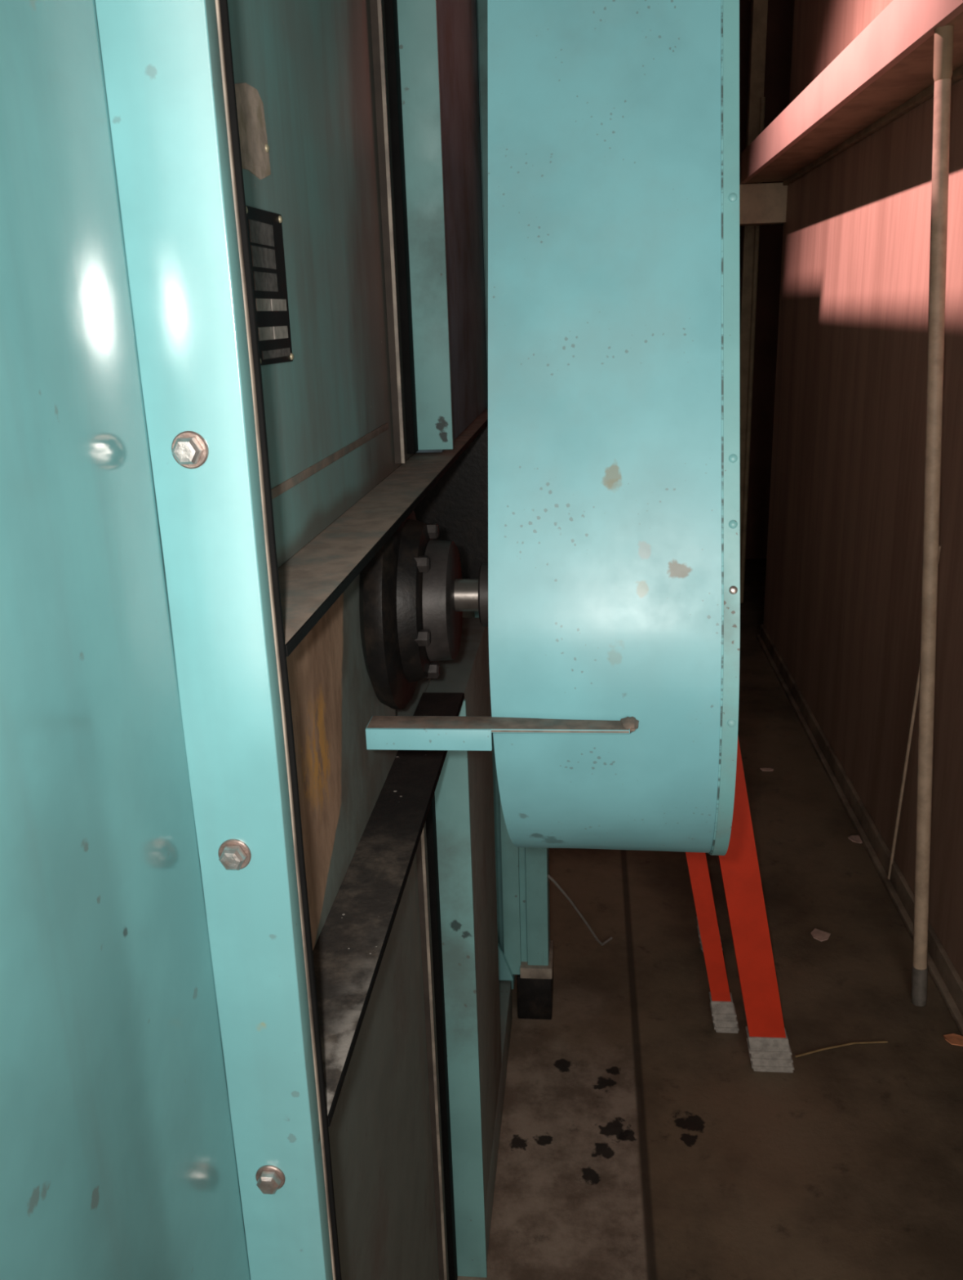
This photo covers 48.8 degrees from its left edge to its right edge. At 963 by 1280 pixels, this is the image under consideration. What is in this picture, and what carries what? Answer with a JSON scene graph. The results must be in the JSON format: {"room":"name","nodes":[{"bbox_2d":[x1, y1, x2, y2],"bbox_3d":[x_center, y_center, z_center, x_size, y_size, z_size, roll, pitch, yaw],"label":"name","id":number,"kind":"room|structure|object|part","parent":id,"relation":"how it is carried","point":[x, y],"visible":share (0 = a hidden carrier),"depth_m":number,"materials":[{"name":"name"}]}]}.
{"room":"machinery shed","nodes":[
{"label":"machinery shed","id":0,"kind":"room"},
{"bbox_2d":[457,559,962,1279],"bbox_3d":[-0.026,0.768,2.768,5.400,0.100,8.400,0,17,6],"label":"floor","id":1,"kind":"structure","parent":0,"point":[640,1140],"depth_m":2.14,"materials":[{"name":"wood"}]},
{"bbox_2d":[0,0,740,1279],"bbox_3d":[-0.525,-0.629,1.581,1.644,3.300,4.680,0,17,6],"label":"machine","id":2,"kind":"object","parent":1,"relation":"on","point":[370,488],"visible":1,"depth_m":0.81,"materials":[{"name":"teal paint"}]},
{"bbox_3d":[-0.858,0.181,0.044,1.283,2.640,1.216,0,17,6],"label":"panel","id":3,"kind":"part","parent":2,"relation":"part of","materials":[{"name":"teal paint"}]},
{"bbox_2d":[171,431,208,468],"bbox_3d":[-0.144,-0.094,0.526,0.019,0.019,0.002,0,17,6],"label":"bolt","id":4,"kind":"object","parent":2,"relation":"in","point":[189,449],"depth_m":0.52,"materials":[{"name":"silver metal"}]},
{"bbox_2d":[218,839,251,869],"bbox_3d":[-0.138,0.120,0.592,0.019,0.019,0.002,0,17,6],"label":"bolt","id":5,"kind":"object","parent":2,"relation":"in","point":[233,854],"depth_m":0.59,"materials":[{"name":"silver metal"}]},
{"bbox_3d":[-0.253,-0.840,1.100,0.280,1.311,1.458,0,17,6],"label":"panel","id":6,"kind":"part","parent":2,"relation":"part of","materials":[{"name":"teal paint"}]},
{"bbox_2d":[255,1164,285,1190],"bbox_3d":[-0.131,0.334,0.658,0.019,0.019,0.002,0,17,6],"label":"bolt","id":7,"kind":"object","parent":2,"relation":"in","point":[268,1177],"depth_m":0.66,"materials":[{"name":"silver metal"}]},
{"bbox_3d":[-0.270,0.069,0.928,0.280,0.313,0.588,0,17,6],"label":"panel","id":8,"kind":"part","parent":2,"relation":"part of","materials":[{"name":"teal metal"}]},
{"bbox_3d":[-0.208,0.574,1.538,0.280,1.008,1.458,0,17,6],"label":"panel","id":9,"kind":"part","parent":2,"relation":"part of","materials":[{"name":"teal paint"}]},
{"bbox_3d":[-0.058,-0.949,1.464,0.038,1.289,0.645,0,17,6],"label":"plate","id":10,"kind":"part","parent":2,"relation":"part of","materials":[{"name":"metal"}]},
{"bbox_3d":[-0.019,0.450,1.755,0.054,0.906,0.375,0,17,6],"label":"plate","id":11,"kind":"part","parent":2,"relation":"part of","materials":[{"name":"teal paint"}]},
{"bbox_3d":[0.013,0.074,0.845,0.208,0.018,0.029,0,17,6],"label":"support arm","id":12,"kind":"part","parent":2,"relation":"part of","materials":[{"name":"teal paint"}]},
{"bbox_3d":[0.124,0.710,2.361,0.070,0.027,0.110,0,17,6],"label":"foot plate","id":13,"kind":"part","parent":2,"relation":"part of","materials":[{"name":"metal"}]},
{"bbox_2d":[547,874,613,946],"bbox_3d":[0.233,0.623,2.454,0.014,0.347,0.335,8,20,29],"label":"loose wire","id":14,"kind":"object","parent":1,"relation":"on","point":[549,877],"visible":0.99,"depth_m":2.44,"materials":[{"name":"grey metal"}]},
{"bbox_2d":[685,737,794,1072],"bbox_3d":[0.412,-0.035,2.154,0.491,1.770,0.500,0,17,6],"label":"stepladder","id":15,"kind":"object","parent":1,"relation":"on","point":[767,1040],"visible":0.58,"depth_m":2.12,"materials":[{"name":"metal"}]},
{"bbox_3d":[0.354,0.054,2.076,0.334,1.590,0.030,0,17,6],"label":"rail","id":16,"kind":"part","parent":15,"relation":"part of","materials":[{"name":"red metal"}]},
{"bbox_3d":[0.410,0.041,1.941,0.385,1.690,0.030,0,17,6],"label":"rail","id":17,"kind":"part","parent":15,"relation":"part of","materials":[{"name":"red metal"}]},
{"bbox_2d":[739,0,768,557],"bbox_3d":[1.284,-2.075,5.055,0.064,3.900,0.080,0,17,6],"label":"wooden post","id":18,"kind":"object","parent":1,"relation":"on","point":[759,8],"depth_m":5.07,"materials":[{"name":"brown wood"}]},
{"bbox_2d":[740,97,765,603],"bbox_3d":[1.328,-1.343,5.224,0.024,2.400,0.024,0,17,6],"label":"conduit pipe","id":19,"kind":"object","parent":18,"relation":"attached to","point":[762,100],"visible":0.92,"depth_m":5.24,"materials":[{"name":"black metal"}]},
{"bbox_2d":[760,768,773,771],"bbox_3d":[0.959,0.434,3.564,0.044,0.006,0.022,0,17,6],"label":"paper scrap","id":20,"kind":"object","parent":1,"relation":"on","point":[762,769],"visible":1,"depth_m":3.56,"materials":[{"name":"brown paper"}]},
{"bbox_2d":[810,928,830,942],"bbox_3d":[0.836,0.729,2.622,0.044,0.006,0.040,13,22,40],"label":"paper scrap","id":21,"kind":"object","parent":1,"relation":"on","point":[819,935],"visible":1,"depth_m":2.62,"materials":[{"name":"paper"}]},
{"bbox_2d":[795,1040,888,1057],"bbox_3d":[0.753,0.854,2.228,0.209,0.005,0.016,-5,17,-10],"label":"stem","id":22,"kind":"object","parent":1,"relation":"on","point":[873,1042],"visible":1,"depth_m":2.23,"materials":[{"name":"brown plant"}]},
{"bbox_2d":[848,835,862,843],"bbox_3d":[1.092,0.578,3.085,0.040,0.006,0.045,-9,19,-23],"label":"paper scrap","id":23,"kind":"object","parent":1,"relation":"on","point":[855,838],"visible":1,"depth_m":3.08,"materials":[{"name":"grey paper"}]},
{"bbox_2d":[887,545,941,879],"bbox_3d":[1.077,0.218,2.655,0.008,0.951,0.128,-1,17,2],"label":"rod","id":24,"kind":"object","parent":1,"relation":"on","point":[917,691],"visible":0.56,"depth_m":2.71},
{"bbox_2d":[911,25,954,1006],"bbox_3d":[0.911,-0.156,2.156,0.033,1.973,0.211,-8,18,-20],"label":"pole","id":25,"kind":"object","parent":1,"relation":"on","point":[944,36],"visible":1,"depth_m":2.11,"materials":[{"name":"brown wood"}]},
{"bbox_2d":[943,1033,962,1046],"bbox_3d":[1.003,0.843,2.237,0.049,0.006,0.037,0,17,6],"label":"paper scrap","id":26,"kind":"object","parent":1,"relation":"on","point":[953,1038],"visible":1,"depth_m":2.24,"materials":[{"name":"orange paper"}]},
{"bbox_2d":[739,0,794,559],"bbox_3d":[0.304,-2.373,6.121,5.400,3.900,0.100,0,17,6],"label":"wall","id":27,"kind":"structure","parent":0,"point":[780,13],"depth_m":6.05,"materials":[{"name":"brown wood"}]},
{"bbox_2d":[763,0,962,982],"bbox_3d":[0.996,-0.885,1.235,0.100,3.900,6.660,0,17,6],"label":"wall","id":28,"kind":"structure","parent":0,"point":[842,605],"depth_m":3.10,"materials":[{"name":"brown wood"}]},
{"bbox_2d":[739,182,787,226],"bbox_3d":[0.555,-1.816,4.492,1.420,0.153,0.120,0,17,6],"label":"trim","id":29,"kind":"structure","parent":28,"relation":"attached to","point":[760,204],"depth_m":4.38,"materials":[{"name":"brown wood"}]},
{"bbox_2d":[740,0,962,186],"bbox_3d":[0.959,-1.300,2.340,0.192,0.132,4.200,0,17,6],"label":"wall shelf","id":30,"kind":"object","parent":28,"relation":"attached to","point":[886,72],"visible":0.94,"depth_m":2.64,"materials":[{"name":"brown wood"}]},
{"bbox_2d":[756,624,962,1035],"bbox_3d":[0.990,0.946,1.808,0.030,0.066,6.660,0,17,6],"label":"baseboard","id":31,"kind":"structure","parent":28,"relation":"attached to","point":[945,976],"depth_m":3.02,"materials":[{"name":"brown wood"}]}
]}

